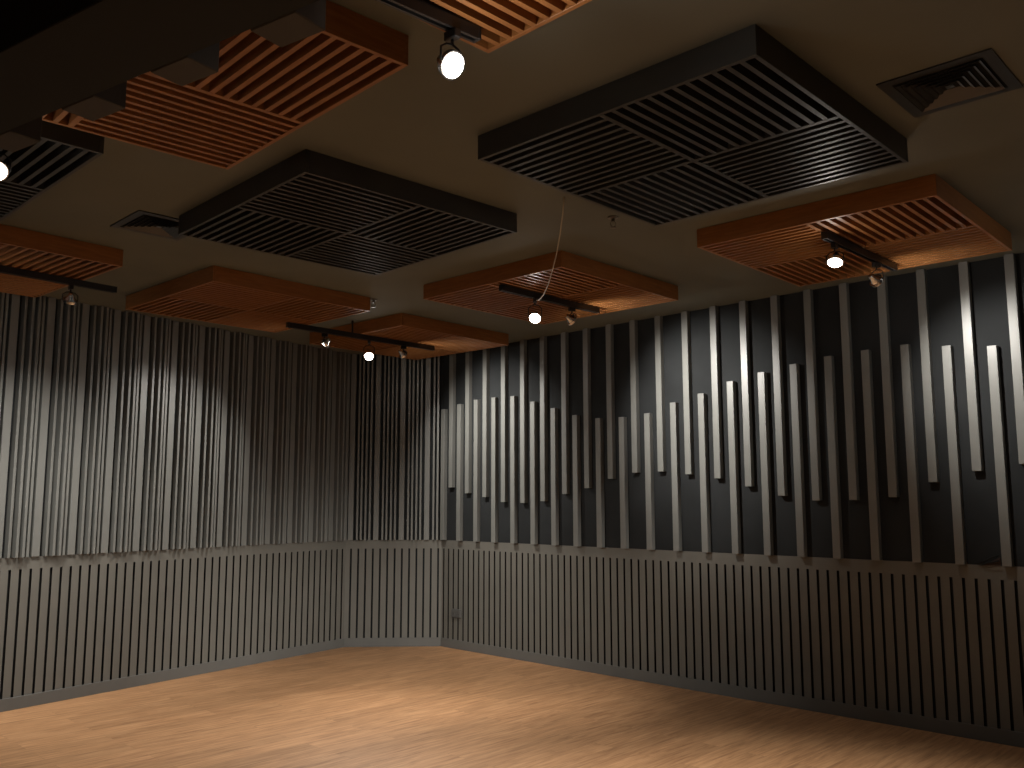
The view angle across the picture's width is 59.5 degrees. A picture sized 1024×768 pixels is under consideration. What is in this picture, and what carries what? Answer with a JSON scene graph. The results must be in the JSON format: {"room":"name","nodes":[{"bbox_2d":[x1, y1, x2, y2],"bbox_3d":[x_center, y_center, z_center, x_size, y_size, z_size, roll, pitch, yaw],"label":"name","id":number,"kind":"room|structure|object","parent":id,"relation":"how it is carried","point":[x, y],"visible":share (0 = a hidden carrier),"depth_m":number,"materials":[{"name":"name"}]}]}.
{"room":"studio","nodes":[
{"label":"studio","id":0,"kind":"room"},
{"bbox_2d":[0,295,282,698],"bbox_3d":[-4.716,0.650,5.198,0.120,3.058,10.425,-5,-9,34],"label":"wall","id":1,"kind":"structure","parent":0,"point":[20,295],"depth_m":6.99,"materials":[{"name":"grey wood"}]},
{"bbox_2d":[0,294,19,557],"bbox_3d":[-3.723,0.281,6.585,0.042,1.971,0.059,-5,-9,34],"label":"wide slat","id":2,"kind":"object","parent":1,"relation":"attached to","point":[14,300],"visible":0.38,"depth_m":6.59,"materials":[{"name":"grey paint"}]},
{"bbox_2d":[4,296,27,557],"bbox_3d":[-3.676,0.288,6.642,0.054,1.971,0.020,-5,-9,34],"label":"narrow slat","id":3,"kind":"object","parent":1,"relation":"attached to","point":[23,319],"visible":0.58,"depth_m":6.62,"materials":[{"name":"grey paint"}]},
{"bbox_2d":[10,297,35,557],"bbox_3d":[-3.642,0.292,6.672,0.078,1.971,0.021,-5,-9,34],"label":"narrow slat","id":4,"kind":"object","parent":1,"relation":"attached to","point":[31,300],"visible":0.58,"depth_m":6.65,"materials":[{"name":"grey paint"}]},
{"bbox_2d":[18,296,41,557],"bbox_3d":[-3.616,0.297,6.711,0.078,1.971,0.020,-5,-9,34],"label":"narrow slat","id":5,"kind":"object","parent":1,"relation":"attached to","point":[32,391],"visible":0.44,"depth_m":6.69,"materials":[{"name":"grey paint"}]},
{"bbox_2d":[24,296,45,556],"bbox_3d":[-3.601,0.303,6.753,0.054,1.971,0.021,-5,-9,34],"label":"narrow slat","id":6,"kind":"object","parent":1,"relation":"attached to","point":[41,335],"visible":0.76,"depth_m":6.73,"materials":[{"name":"grey paint"}]},
{"bbox_2d":[29,297,55,556],"bbox_3d":[-3.569,0.310,6.811,0.042,1.971,0.059,-5,-9,34],"label":"wide slat","id":7,"kind":"object","parent":1,"relation":"attached to","point":[44,399],"visible":1,"depth_m":6.79,"materials":[{"name":"grey paint"}]},
{"bbox_2d":[41,299,63,555],"bbox_3d":[-3.522,0.318,6.868,0.054,1.971,0.020,-5,-9,34],"label":"narrow slat","id":8,"kind":"object","parent":1,"relation":"attached to","point":[50,458],"visible":0.9,"depth_m":6.85,"materials":[{"name":"grey paint"}]},
{"bbox_2d":[47,303,70,555],"bbox_3d":[-3.488,0.321,6.898,0.078,1.971,0.021,-5,-9,34],"label":"narrow slat","id":9,"kind":"object","parent":1,"relation":"attached to","point":[66,308],"visible":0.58,"depth_m":6.88,"materials":[{"name":"grey paint"}]},
{"bbox_2d":[55,304,76,555],"bbox_3d":[-3.462,0.326,6.937,0.078,1.971,0.020,-5,-9,34],"label":"narrow slat","id":10,"kind":"object","parent":1,"relation":"attached to","point":[73,307],"visible":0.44,"depth_m":6.91,"materials":[{"name":"grey paint"}]},
{"bbox_2d":[61,302,79,554],"bbox_3d":[-3.447,0.332,6.979,0.054,1.971,0.021,-5,-9,34],"label":"narrow slat","id":11,"kind":"object","parent":1,"relation":"attached to","point":[78,303],"visible":0.6,"depth_m":6.96,"materials":[{"name":"grey paint"}]},
{"bbox_2d":[65,303,89,554],"bbox_3d":[-3.415,0.339,7.037,0.042,1.971,0.059,-5,-9,34],"label":"wide slat","id":12,"kind":"object","parent":1,"relation":"attached to","point":[84,308],"visible":1,"depth_m":7.02,"materials":[{"name":"grey paint"}]},
{"bbox_2d":[76,305,96,553],"bbox_3d":[-3.368,0.347,7.094,0.054,1.971,0.020,-5,-9,34],"label":"narrow slat","id":13,"kind":"object","parent":1,"relation":"attached to","point":[85,448],"visible":1,"depth_m":7.08,"materials":[{"name":"grey paint"}]},
{"bbox_2d":[82,306,103,553],"bbox_3d":[-3.334,0.350,7.124,0.078,1.971,0.021,-5,-9,34],"label":"narrow slat","id":14,"kind":"object","parent":1,"relation":"attached to","point":[100,309],"visible":1,"depth_m":7.11,"materials":[{"name":"grey paint"}]},
{"bbox_2d":[89,307,108,553],"bbox_3d":[-3.308,0.355,7.163,0.078,1.971,0.020,-5,-9,34],"label":"narrow slat","id":15,"kind":"object","parent":1,"relation":"attached to","point":[106,309],"visible":0.68,"depth_m":7.14,"materials":[{"name":"grey paint"}]},
{"bbox_2d":[95,308,112,552],"bbox_3d":[-3.293,0.361,7.205,0.054,1.971,0.021,-5,-9,34],"label":"narrow slat","id":16,"kind":"object","parent":1,"relation":"attached to","point":[110,309],"visible":0.6,"depth_m":7.18,"materials":[{"name":"grey paint"}]},
{"bbox_2d":[99,309,120,552],"bbox_3d":[-3.261,0.368,7.264,0.042,1.971,0.059,-5,-9,34],"label":"wide slat","id":17,"kind":"object","parent":1,"relation":"attached to","point":[116,314],"visible":1,"depth_m":7.24,"materials":[{"name":"grey paint"}]},
{"bbox_2d":[109,311,127,552],"bbox_3d":[-3.214,0.376,7.320,0.054,1.971,0.020,-5,-9,34],"label":"narrow slat","id":18,"kind":"object","parent":1,"relation":"attached to","point":[115,488],"visible":1,"depth_m":7.31,"materials":[{"name":"grey paint"}]},
{"bbox_2d":[115,312,134,551],"bbox_3d":[-3.180,0.380,7.350,0.078,1.971,0.021,-5,-9,34],"label":"narrow slat","id":19,"kind":"object","parent":1,"relation":"attached to","point":[130,327],"visible":1,"depth_m":7.33,"materials":[{"name":"grey paint"}]},
{"bbox_2d":[122,313,139,551],"bbox_3d":[-3.154,0.385,7.389,0.078,1.971,0.020,-5,-9,34],"label":"narrow slat","id":20,"kind":"object","parent":1,"relation":"attached to","point":[137,315],"visible":0.6,"depth_m":7.37,"materials":[{"name":"grey paint"}]},
{"bbox_2d":[127,314,142,551],"bbox_3d":[-3.139,0.390,7.431,0.054,1.971,0.021,-5,-9,34],"label":"narrow slat","id":21,"kind":"object","parent":1,"relation":"attached to","point":[141,315],"visible":0.6,"depth_m":7.41,"materials":[{"name":"grey paint"}]},
{"bbox_2d":[130,315,150,550],"bbox_3d":[-3.107,0.398,7.490,0.042,1.971,0.059,-5,-9,34],"label":"wide slat","id":22,"kind":"object","parent":1,"relation":"attached to","point":[146,323],"visible":1,"depth_m":7.47,"materials":[{"name":"grey paint"}]},
{"bbox_2d":[140,317,157,550],"bbox_3d":[-3.060,0.405,7.546,0.054,1.971,0.020,-5,-9,34],"label":"narrow slat","id":23,"kind":"object","parent":1,"relation":"attached to","point":[154,319],"visible":1,"depth_m":7.53,"materials":[{"name":"grey paint"}]},
{"bbox_2d":[146,317,163,550],"bbox_3d":[-3.026,0.409,7.577,0.078,1.971,0.021,-5,-9,34],"label":"narrow slat","id":24,"kind":"object","parent":1,"relation":"attached to","point":[159,339],"visible":1,"depth_m":7.56,"materials":[{"name":"grey paint"}]},
{"bbox_2d":[152,318,168,550],"bbox_3d":[-2.999,0.414,7.615,0.078,1.971,0.021,-5,-9,34],"label":"narrow slat","id":25,"kind":"object","parent":1,"relation":"attached to","point":[165,324],"visible":0.58,"depth_m":7.59,"materials":[{"name":"grey paint"}]},
{"bbox_2d":[157,319,170,549],"bbox_3d":[-2.985,0.419,7.657,0.054,1.971,0.021,-5,-9,34],"label":"narrow slat","id":26,"kind":"object","parent":1,"relation":"attached to","point":[169,320],"visible":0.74,"depth_m":7.64,"materials":[{"name":"grey paint"}]},
{"bbox_2d":[160,320,178,549],"bbox_3d":[-2.953,0.427,7.716,0.042,1.971,0.059,-5,-9,34],"label":"wide slat","id":27,"kind":"object","parent":1,"relation":"attached to","point":[174,324],"visible":1,"depth_m":7.70,"materials":[{"name":"grey paint"}]},
{"bbox_2d":[0,638,343,711],"bbox_3d":[-4.027,2.232,5.862,0.016,0.089,8.197,-5,-9,34],"label":"baseboard","id":28,"kind":"structure","parent":1,"relation":"attached to","point":[13,703],"depth_m":7.43,"materials":[{"name":"grey paint"}]},
{"bbox_2d":[0,540,345,698],"bbox_3d":[-4.041,1.738,5.937,0.029,1.083,8.201,-5,-9,34],"label":"panel","id":29,"kind":"object","parent":1,"relation":"attached to","point":[308,578],"visible":1,"depth_m":7.53,"materials":[{"name":"grey paint"}]},
{"bbox_2d":[169,322,184,548],"bbox_3d":[-2.906,0.434,7.772,0.054,1.971,0.020,-5,-9,34],"label":"narrow slat","id":30,"kind":"object","parent":1,"relation":"attached to","point":[181,324],"visible":1,"depth_m":7.76,"materials":[{"name":"grey paint"}]},
{"bbox_2d":[175,322,190,548],"bbox_3d":[-2.872,0.438,7.803,0.078,1.971,0.021,-5,-9,34],"label":"narrow slat","id":31,"kind":"object","parent":1,"relation":"attached to","point":[182,445],"visible":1,"depth_m":7.78,"materials":[{"name":"grey paint"}]},
{"bbox_2d":[181,323,195,548],"bbox_3d":[-2.845,0.443,7.841,0.078,1.971,0.020,-5,-9,34],"label":"narrow slat","id":32,"kind":"object","parent":1,"relation":"attached to","point":[192,338],"visible":0.7,"depth_m":7.82,"materials":[{"name":"grey paint"}]},
{"bbox_2d":[186,324,197,548],"bbox_3d":[-2.830,0.448,7.884,0.054,1.971,0.021,-5,-9,34],"label":"narrow slat","id":33,"kind":"object","parent":1,"relation":"attached to","point":[196,327],"visible":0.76,"depth_m":7.86,"materials":[{"name":"grey paint"}]},
{"bbox_2d":[188,325,204,547],"bbox_3d":[-2.799,0.456,7.942,0.042,1.971,0.059,-5,-9,34],"label":"wide slat","id":34,"kind":"object","parent":1,"relation":"attached to","point":[201,329],"visible":1,"depth_m":7.92,"materials":[{"name":"grey paint"}]},
{"bbox_2d":[196,327,210,547],"bbox_3d":[-2.752,0.463,7.998,0.054,1.971,0.021,-5,-9,34],"label":"narrow slat","id":35,"kind":"object","parent":1,"relation":"attached to","point":[208,329],"visible":1,"depth_m":7.99,"materials":[{"name":"grey paint"}]},
{"bbox_2d":[202,327,216,547],"bbox_3d":[-2.718,0.467,8.029,0.078,1.971,0.020,-5,-9,34],"label":"narrow slat","id":36,"kind":"object","parent":1,"relation":"attached to","point":[213,330],"visible":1,"depth_m":8.01,"materials":[{"name":"grey paint"}]},
{"bbox_2d":[208,328,220,547],"bbox_3d":[-2.691,0.472,8.067,0.078,1.971,0.020,-5,-9,34],"label":"narrow slat","id":37,"kind":"object","parent":1,"relation":"attached to","point":[218,341],"visible":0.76,"depth_m":8.04,"materials":[{"name":"grey paint"}]},
{"bbox_2d":[212,329,223,546],"bbox_3d":[-2.676,0.477,8.110,0.054,1.971,0.020,-5,-9,34],"label":"narrow slat","id":38,"kind":"object","parent":1,"relation":"attached to","point":[222,330],"visible":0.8,"depth_m":8.09,"materials":[{"name":"grey paint"}]},
{"bbox_2d":[215,330,229,546],"bbox_3d":[-2.644,0.485,8.168,0.042,1.971,0.059,-5,-9,34],"label":"wide slat","id":39,"kind":"object","parent":1,"relation":"attached to","point":[226,334],"visible":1,"depth_m":8.15,"materials":[{"name":"grey paint"}]},
{"bbox_2d":[222,332,235,546],"bbox_3d":[-2.598,0.492,8.224,0.054,1.971,0.021,-5,-9,34],"label":"narrow slat","id":40,"kind":"object","parent":1,"relation":"attached to","point":[232,334],"visible":1,"depth_m":8.21,"materials":[{"name":"grey paint"}]},
{"bbox_2d":[228,332,240,546],"bbox_3d":[-2.564,0.496,8.255,0.078,1.971,0.020,-5,-9,34],"label":"narrow slat","id":41,"kind":"object","parent":1,"relation":"attached to","point":[238,334],"visible":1,"depth_m":8.23,"materials":[{"name":"grey paint"}]},
{"bbox_2d":[233,333,244,545],"bbox_3d":[-2.537,0.501,8.293,0.078,1.971,0.020,-5,-9,34],"label":"narrow slat","id":42,"kind":"object","parent":1,"relation":"attached to","point":[240,411],"visible":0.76,"depth_m":8.27,"materials":[{"name":"grey paint"}]},
{"bbox_2d":[238,334,247,545],"bbox_3d":[-2.522,0.506,8.336,0.054,1.971,0.020,-5,-9,34],"label":"narrow slat","id":43,"kind":"object","parent":1,"relation":"attached to","point":[246,335],"visible":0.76,"depth_m":8.32,"materials":[{"name":"grey paint"}]},
{"bbox_2d":[240,335,253,545],"bbox_3d":[-2.490,0.514,8.394,0.042,1.971,0.059,-5,-9,34],"label":"wide slat","id":44,"kind":"object","parent":1,"relation":"attached to","point":[250,339],"visible":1,"depth_m":8.38,"materials":[{"name":"grey paint"}]},
{"bbox_2d":[246,336,258,544],"bbox_3d":[-2.444,0.521,8.450,0.054,1.971,0.020,-5,-9,34],"label":"narrow slat","id":45,"kind":"object","parent":1,"relation":"attached to","point":[256,338],"visible":1,"depth_m":8.44,"materials":[{"name":"grey paint"}]},
{"bbox_2d":[252,336,264,544],"bbox_3d":[-2.410,0.525,8.481,0.078,1.971,0.021,-5,-9,34],"label":"narrow slat","id":46,"kind":"object","parent":1,"relation":"attached to","point":[261,339],"visible":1,"depth_m":8.46,"materials":[{"name":"grey paint"}]},
{"bbox_2d":[257,337,267,544],"bbox_3d":[-2.383,0.530,8.520,0.078,1.971,0.020,-5,-9,34],"label":"narrow slat","id":47,"kind":"object","parent":1,"relation":"attached to","point":[266,338],"visible":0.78,"depth_m":8.50,"materials":[{"name":"grey paint"}]},
{"bbox_2d":[263,339,275,544],"bbox_3d":[-2.336,0.543,8.620,0.042,1.971,0.059,-5,-9,34],"label":"wide slat","id":48,"kind":"object","parent":1,"relation":"attached to","point":[268,484],"visible":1,"depth_m":8.60,"materials":[{"name":"grey paint"}]},
{"bbox_2d":[270,340,280,543],"bbox_3d":[-2.290,0.550,8.677,0.054,1.971,0.020,-5,-9,34],"label":"narrow slat","id":49,"kind":"object","parent":1,"relation":"attached to","point":[278,343],"visible":1,"depth_m":8.66,"materials":[{"name":"grey paint"}]},
{"bbox_2d":[275,341,286,543],"bbox_3d":[-2.256,0.554,8.707,0.078,1.971,0.020,-5,-9,34],"label":"narrow slat","id":50,"kind":"object","parent":1,"relation":"attached to","point":[283,343],"visible":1,"depth_m":8.69,"materials":[{"name":"grey paint"}]},
{"bbox_2d":[280,341,289,543],"bbox_3d":[-2.229,0.559,8.746,0.078,1.971,0.020,-5,-9,34],"label":"narrow slat","id":51,"kind":"object","parent":1,"relation":"attached to","point":[288,342],"visible":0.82,"depth_m":8.72,"materials":[{"name":"grey paint"}]},
{"bbox_2d":[286,343,297,542],"bbox_3d":[-2.182,0.572,8.847,0.042,1.971,0.059,-5,-9,34],"label":"wide slat","id":52,"kind":"object","parent":1,"relation":"attached to","point":[294,345],"visible":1,"depth_m":8.83,"materials":[{"name":"grey paint"}]},
{"bbox_2d":[292,344,302,542],"bbox_3d":[-2.136,0.580,8.903,0.054,1.971,0.020,-5,-9,34],"label":"narrow slat","id":53,"kind":"object","parent":1,"relation":"attached to","point":[299,349],"visible":1,"depth_m":8.89,"materials":[{"name":"grey paint"}]},
{"bbox_2d":[297,345,306,542],"bbox_3d":[-2.102,0.583,8.933,0.078,1.971,0.020,-5,-9,34],"label":"narrow slat","id":54,"kind":"object","parent":1,"relation":"attached to","point":[304,348],"visible":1,"depth_m":8.91,"materials":[{"name":"grey paint"}]},
{"bbox_2d":[302,345,310,542],"bbox_3d":[-2.075,0.588,8.972,0.078,1.971,0.020,-5,-9,34],"label":"narrow slat","id":55,"kind":"object","parent":1,"relation":"attached to","point":[308,346],"visible":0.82,"depth_m":8.95,"materials":[{"name":"grey paint"}]},
{"bbox_2d":[307,347,317,541],"bbox_3d":[-2.028,0.601,9.073,0.042,1.971,0.059,-5,-9,34],"label":"wide slat","id":56,"kind":"object","parent":1,"relation":"attached to","point":[314,349],"visible":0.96,"depth_m":9.05,"materials":[{"name":"grey paint"}]},
{"bbox_2d":[313,348,322,541],"bbox_3d":[-1.982,0.609,9.129,0.054,1.971,0.020,-5,-9,34],"label":"narrow slat","id":57,"kind":"object","parent":1,"relation":"attached to","point":[320,350],"visible":1,"depth_m":9.12,"materials":[{"name":"grey paint"}]},
{"bbox_2d":[318,348,326,541],"bbox_3d":[-1.947,0.613,9.159,0.078,1.971,0.020,-5,-9,34],"label":"narrow slat","id":58,"kind":"object","parent":1,"relation":"attached to","point":[324,353],"visible":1,"depth_m":9.14,"materials":[{"name":"grey paint"}]},
{"bbox_2d":[322,349,330,541],"bbox_3d":[-1.921,0.617,9.198,0.078,1.971,0.020,-5,-9,34],"label":"narrow slat","id":59,"kind":"object","parent":1,"relation":"attached to","point":[328,350],"visible":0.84,"depth_m":9.17,"materials":[{"name":"grey paint"}]},
{"bbox_2d":[327,351,336,540],"bbox_3d":[-1.874,0.630,9.299,0.042,1.971,0.059,-5,-9,34],"label":"wide slat","id":60,"kind":"object","parent":1,"relation":"attached to","point":[334,353],"visible":0.84,"depth_m":9.28,"materials":[{"name":"grey paint"}]},
{"bbox_2d":[333,352,341,540],"bbox_3d":[-1.828,0.638,9.355,0.054,1.971,0.021,-5,-9,34],"label":"narrow slat","id":61,"kind":"object","parent":1,"relation":"attached to","point":[339,354],"visible":1,"depth_m":9.34,"materials":[{"name":"grey paint"}]},
{"bbox_2d":[337,352,345,540],"bbox_3d":[-1.793,0.642,9.386,0.078,1.971,0.020,-5,-9,34],"label":"narrow slat","id":62,"kind":"object","parent":1,"relation":"attached to","point":[343,360],"visible":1,"depth_m":9.37,"materials":[{"name":"grey paint"}]},
{"bbox_2d":[342,353,348,540],"bbox_3d":[-1.767,0.646,9.424,0.078,1.971,0.021,-5,-9,34],"label":"narrow slat","id":63,"kind":"object","parent":1,"relation":"attached to","point":[347,354],"visible":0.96,"depth_m":9.40,"materials":[{"name":"grey paint"}]},
{"bbox_2d":[347,354,443,637],"bbox_3d":[-1.240,1.206,9.529,1.026,3.058,0.118,0,-7,-2],"label":"wall","id":64,"kind":"structure","parent":0,"point":[358,355],"depth_m":9.50,"materials":[{"name":"grey wood"}]},
{"bbox_2d":[348,354,356,539],"bbox_3d":[-1.692,0.656,9.500,0.054,1.971,0.042,0,-7,-2],"label":"wide slat","id":65,"kind":"object","parent":64,"relation":"attached to","point":[354,356],"visible":1,"depth_m":9.48,"materials":[{"name":"grey paint"}]},
{"bbox_2d":[356,354,361,539],"bbox_3d":[-1.623,0.656,9.496,0.021,1.971,0.054,0,-7,-3],"label":"narrow slat","id":66,"kind":"object","parent":64,"relation":"attached to","point":[360,359],"visible":1,"depth_m":9.47,"materials":[{"name":"grey paint"}]},
{"bbox_2d":[360,353,365,539],"bbox_3d":[-1.580,0.654,9.487,0.021,1.971,0.078,0,-7,-2],"label":"narrow slat","id":67,"kind":"object","parent":64,"relation":"attached to","point":[364,359],"visible":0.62,"depth_m":9.46,"materials":[{"name":"grey paint"}]},
{"bbox_2d":[364,360,369,539],"bbox_3d":[-1.535,0.655,9.489,0.021,1.971,0.078,0,-7,-2],"label":"narrow slat","id":68,"kind":"object","parent":64,"relation":"attached to","point":[368,361],"visible":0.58,"depth_m":9.45,"materials":[{"name":"grey paint"}]},
{"bbox_2d":[368,358,373,539],"bbox_3d":[-1.494,0.656,9.502,0.021,1.971,0.054,0,-7,-3],"label":"narrow slat","id":69,"kind":"object","parent":64,"relation":"attached to","point":[372,365],"visible":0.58,"depth_m":9.47,"materials":[{"name":"grey paint"}]},
{"bbox_2d":[373,354,381,539],"bbox_3d":[-1.428,0.657,9.511,0.054,1.971,0.042,0,-7,-2],"label":"wide slat","id":70,"kind":"object","parent":64,"relation":"attached to","point":[378,357],"visible":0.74,"depth_m":9.49,"materials":[{"name":"grey paint"}]},
{"bbox_2d":[381,355,386,539],"bbox_3d":[-1.358,0.657,9.507,0.021,1.971,0.054,0,-7,-2],"label":"narrow slat","id":71,"kind":"object","parent":64,"relation":"attached to","point":[385,356],"visible":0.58,"depth_m":9.48,"materials":[{"name":"grey paint"}]},
{"bbox_2d":[385,356,390,539],"bbox_3d":[-1.315,0.656,9.498,0.021,1.971,0.078,0,-7,-2],"label":"narrow slat","id":72,"kind":"object","parent":64,"relation":"attached to","point":[389,357],"visible":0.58,"depth_m":9.46,"materials":[{"name":"grey paint"}]},
{"bbox_2d":[389,357,394,539],"bbox_3d":[-1.271,0.656,9.500,0.021,1.971,0.078,0,-7,-2],"label":"narrow slat","id":73,"kind":"object","parent":64,"relation":"attached to","point":[393,358],"visible":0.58,"depth_m":9.46,"materials":[{"name":"grey paint"}]},
{"bbox_2d":[344,637,440,646],"bbox_3d":[-1.235,2.667,9.252,0.994,0.089,0.012,0,-7,-2],"label":"baseboard","id":74,"kind":"structure","parent":64,"relation":"attached to","point":[426,641],"depth_m":9.24,"materials":[{"name":"grey paint"}]},
{"bbox_2d":[344,540,441,637],"bbox_3d":[-1.236,2.175,9.332,1.002,1.083,0.023,0,-7,-2],"label":"panel","id":75,"kind":"object","parent":64,"relation":"attached to","point":[354,545],"visible":0.99,"depth_m":9.33,"materials":[{"name":"grey paint"}]},
{"bbox_2d":[398,358,405,539],"bbox_3d":[-1.163,0.658,9.522,0.054,1.971,0.042,0,-7,-2],"label":"wide slat","id":76,"kind":"object","parent":64,"relation":"attached to","point":[403,360],"visible":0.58,"depth_m":9.50,"materials":[{"name":"grey paint"}]},
{"bbox_2d":[424,358,430,539],"bbox_3d":[-0.899,0.660,9.533,0.054,1.971,0.042,0,-7,-2],"label":"wide slat","id":77,"kind":"object","parent":64,"relation":"attached to","point":[428,360],"visible":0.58,"depth_m":9.51,"materials":[{"name":"grey paint"}]},
{"bbox_2d":[0,0,1023,353],"bbox_3d":[-0.627,-1.401,1.887,13.150,0.150,11.473,-7,-10,44],"label":"ceiling","id":78,"kind":"structure","parent":0,"point":[416,124],"depth_m":4.09,"materials":[{"name":"brown paint"}]},
{"bbox_2d":[0,120,104,220],"bbox_3d":[-2.655,-1.025,3.766,1.320,0.107,1.320,-7,-10,43],"label":"ceiling panel","id":79,"kind":"object","parent":78,"relation":"attached to","point":[62,151],"visible":0.77,"depth_m":3.90,"materials":[{"name":"grey paint"}]},
{"bbox_2d":[0,224,122,297],"bbox_3d":[-3.367,-0.794,5.543,1.320,0.107,1.320,-6,-10,40],"label":"ceiling panel","id":80,"kind":"object","parent":78,"relation":"attached to","point":[20,248],"visible":0.8,"depth_m":5.50,"materials":[{"name":"orange wood"}]},
{"bbox_2d":[0,265,116,292],"bbox_3d":[-3.232,-0.723,5.505,0.038,0.042,1.641,-6,-10,39],"label":"track rail","id":81,"kind":"object","parent":80,"relation":"attached to","point":[3,269],"visible":1,"depth_m":5.81,"materials":[{"name":"black metal"}]},
{"bbox_2d":[110,210,186,240],"bbox_3d":[-2.014,-0.899,5.116,0.400,0.012,0.400,7,-10,-45],"label":"ceiling vent","id":82,"kind":"object","parent":78,"relation":"in","point":[140,221],"visible":0.85,"depth_m":5.09,"materials":[{"name":"grey metal"}]},
{"bbox_2d":[0,0,325,151],"bbox_3d":[-2.064,-0.983,3.119,4.240,0.358,0.406,-5,-9,33],"label":"ceiling beam","id":83,"kind":"structure","parent":78,"relation":"attached to","point":[77,57],"depth_m":2.38,"materials":[{"name":"black paint"}]},
{"bbox_2d":[42,0,408,169],"bbox_3d":[-1.282,-1.120,3.043,1.320,0.107,1.320,7,-10,-43],"label":"ceiling panel","id":84,"kind":"object","parent":78,"relation":"attached to","point":[261,92],"visible":0.56,"depth_m":3.24,"materials":[{"name":"orange wood"}]},
{"bbox_2d":[125,265,369,332],"bbox_3d":[-2.029,-0.620,6.901,1.320,0.107,1.320,-7,-10,42],"label":"ceiling panel","id":85,"kind":"object","parent":78,"relation":"attached to","point":[212,294],"visible":0.98,"depth_m":6.67,"materials":[{"name":"orange wood"}]},
{"bbox_2d":[178,149,516,275],"bbox_3d":[-0.905,-0.878,4.919,1.320,0.107,1.320,7,-10,-44],"label":"ceiling panel","id":86,"kind":"object","parent":78,"relation":"attached to","point":[309,206],"visible":1,"depth_m":4.70,"materials":[{"name":"grey paint"}]},
{"bbox_2d":[286,321,434,350],"bbox_3d":[-1.296,-0.466,7.932,0.036,0.150,1.608,-7,-10,43],"label":"track rail","id":87,"kind":"object","parent":78,"relation":"attached to","point":[351,334],"visible":1,"depth_m":7.83,"materials":[{"name":"black metal"}]},
{"bbox_2d":[309,313,508,359],"bbox_3d":[-0.965,-0.423,8.428,1.320,0.107,1.320,-7,-10,42],"label":"ceiling panel","id":88,"kind":"object","parent":78,"relation":"attached to","point":[448,338],"visible":0.84,"depth_m":8.16,"materials":[{"name":"orange wood"}]},
{"bbox_2d":[416,0,591,52],"bbox_3d":[-0.078,-1.255,2.014,1.320,0.107,1.320,7,-10,-44],"label":"ceiling panel","id":89,"kind":"object","parent":78,"relation":"attached to","point":[501,22],"visible":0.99,"depth_m":2.71,"materials":[{"name":"orange wood"}]},
{"bbox_2d":[375,0,480,42],"bbox_3d":[-0.453,-1.120,2.467,0.936,0.042,0.037,7,-10,-41],"label":"track rail","id":90,"kind":"object","parent":89,"relation":"attached to","point":[424,11],"visible":1,"depth_m":2.66,"materials":[{"name":"black metal"}]},
{"bbox_2d":[437,27,464,79],"bbox_3d":[-0.183,-0.993,2.706,0.084,0.148,0.088,1,-8,-11],"label":"spotlight","id":91,"kind":"object","parent":90,"relation":"attached to","point":[451,64],"visible":1,"depth_m":2.69,"materials":[{"name":"black metal"}]},
{"bbox_2d":[423,250,677,324],"bbox_3d":[0.287,-0.668,6.549,1.320,0.107,1.320,-7,-10,43],"label":"ceiling panel","id":92,"kind":"object","parent":78,"relation":"attached to","point":[575,278],"visible":0.94,"depth_m":6.29,"materials":[{"name":"orange wood"}]},
{"bbox_2d":[499,284,599,313],"bbox_3d":[0.288,-0.606,6.445,0.037,0.042,1.045,-7,-10,44],"label":"track rail","id":93,"kind":"object","parent":92,"relation":"attached to","point":[503,288],"visible":1,"depth_m":6.40,"materials":[{"name":"black metal"}]},
{"bbox_2d":[478,24,907,225],"bbox_3d":[0.785,-1.016,3.872,1.320,0.107,1.320,-7,-10,43],"label":"ceiling panel","id":94,"kind":"object","parent":78,"relation":"attached to","point":[737,118],"visible":1,"depth_m":3.65,"materials":[{"name":"grey paint"}]},
{"bbox_2d":[697,174,1011,286],"bbox_3d":[2.006,-0.841,5.232,1.320,0.107,1.320,-7,-10,42],"label":"ceiling panel","id":95,"kind":"object","parent":78,"relation":"attached to","point":[921,221],"visible":0.88,"depth_m":5.00,"materials":[{"name":"orange wood"}]},
{"bbox_2d":[821,231,896,270],"bbox_3d":[2.038,-0.767,5.220,0.036,0.042,0.969,-7,-10,44],"label":"track rail","id":96,"kind":"object","parent":95,"relation":"attached to","point":[829,237],"visible":1,"depth_m":5.16,"materials":[{"name":"black metal"}]},
{"bbox_2d":[876,48,1022,117],"bbox_3d":[1.659,-1.127,3.392,0.400,0.012,0.400,-7,-10,43],"label":"ceiling vent","id":97,"kind":"object","parent":78,"relation":"in","point":[982,74],"visible":1,"depth_m":3.38,"materials":[{"name":"grey metal"}]},
{"bbox_2d":[0,646,1023,767],"bbox_3d":[-0.624,1.765,1.477,13.150,0.120,11.473,-7,-10,44],"label":"floor","id":98,"kind":"structure","parent":0,"point":[422,706],"depth_m":5.98,"materials":[{"name":"brown wood"}]},
{"bbox_2d":[559,560,1023,730],"bbox_3d":[3.307,0.689,5.579,11.291,3.058,0.118,-7,-10,44],"label":"wall","id":99,"kind":"structure","parent":0,"point":[1016,584],"depth_m":6.12,"materials":[{"name":"grey wood"}]},
{"bbox_2d":[440,253,1023,566],"bbox_3d":[3.205,0.147,5.616,11.163,1.972,0.072,-7,-10,45],"label":"wall panel","id":100,"kind":"object","parent":99,"relation":"attached to","point":[988,283],"depth_m":6.84,"materials":[{"name":"grey wood"}]},
{"bbox_2d":[441,540,1023,732],"bbox_3d":[2.480,1.761,6.173,9.067,1.083,0.024,-7,-10,45],"label":"panel","id":101,"kind":"object","parent":99,"relation":"attached to","point":[516,596],"visible":1,"depth_m":6.78,"materials":[{"name":"grey paint"}]},
{"bbox_2d":[441,637,1023,747],"bbox_3d":[2.470,2.254,6.096,9.063,0.089,0.012,-7,-10,44],"label":"baseboard","id":102,"kind":"structure","parent":99,"relation":"attached to","point":[965,730],"depth_m":6.64,"materials":[{"name":"grey paint"}]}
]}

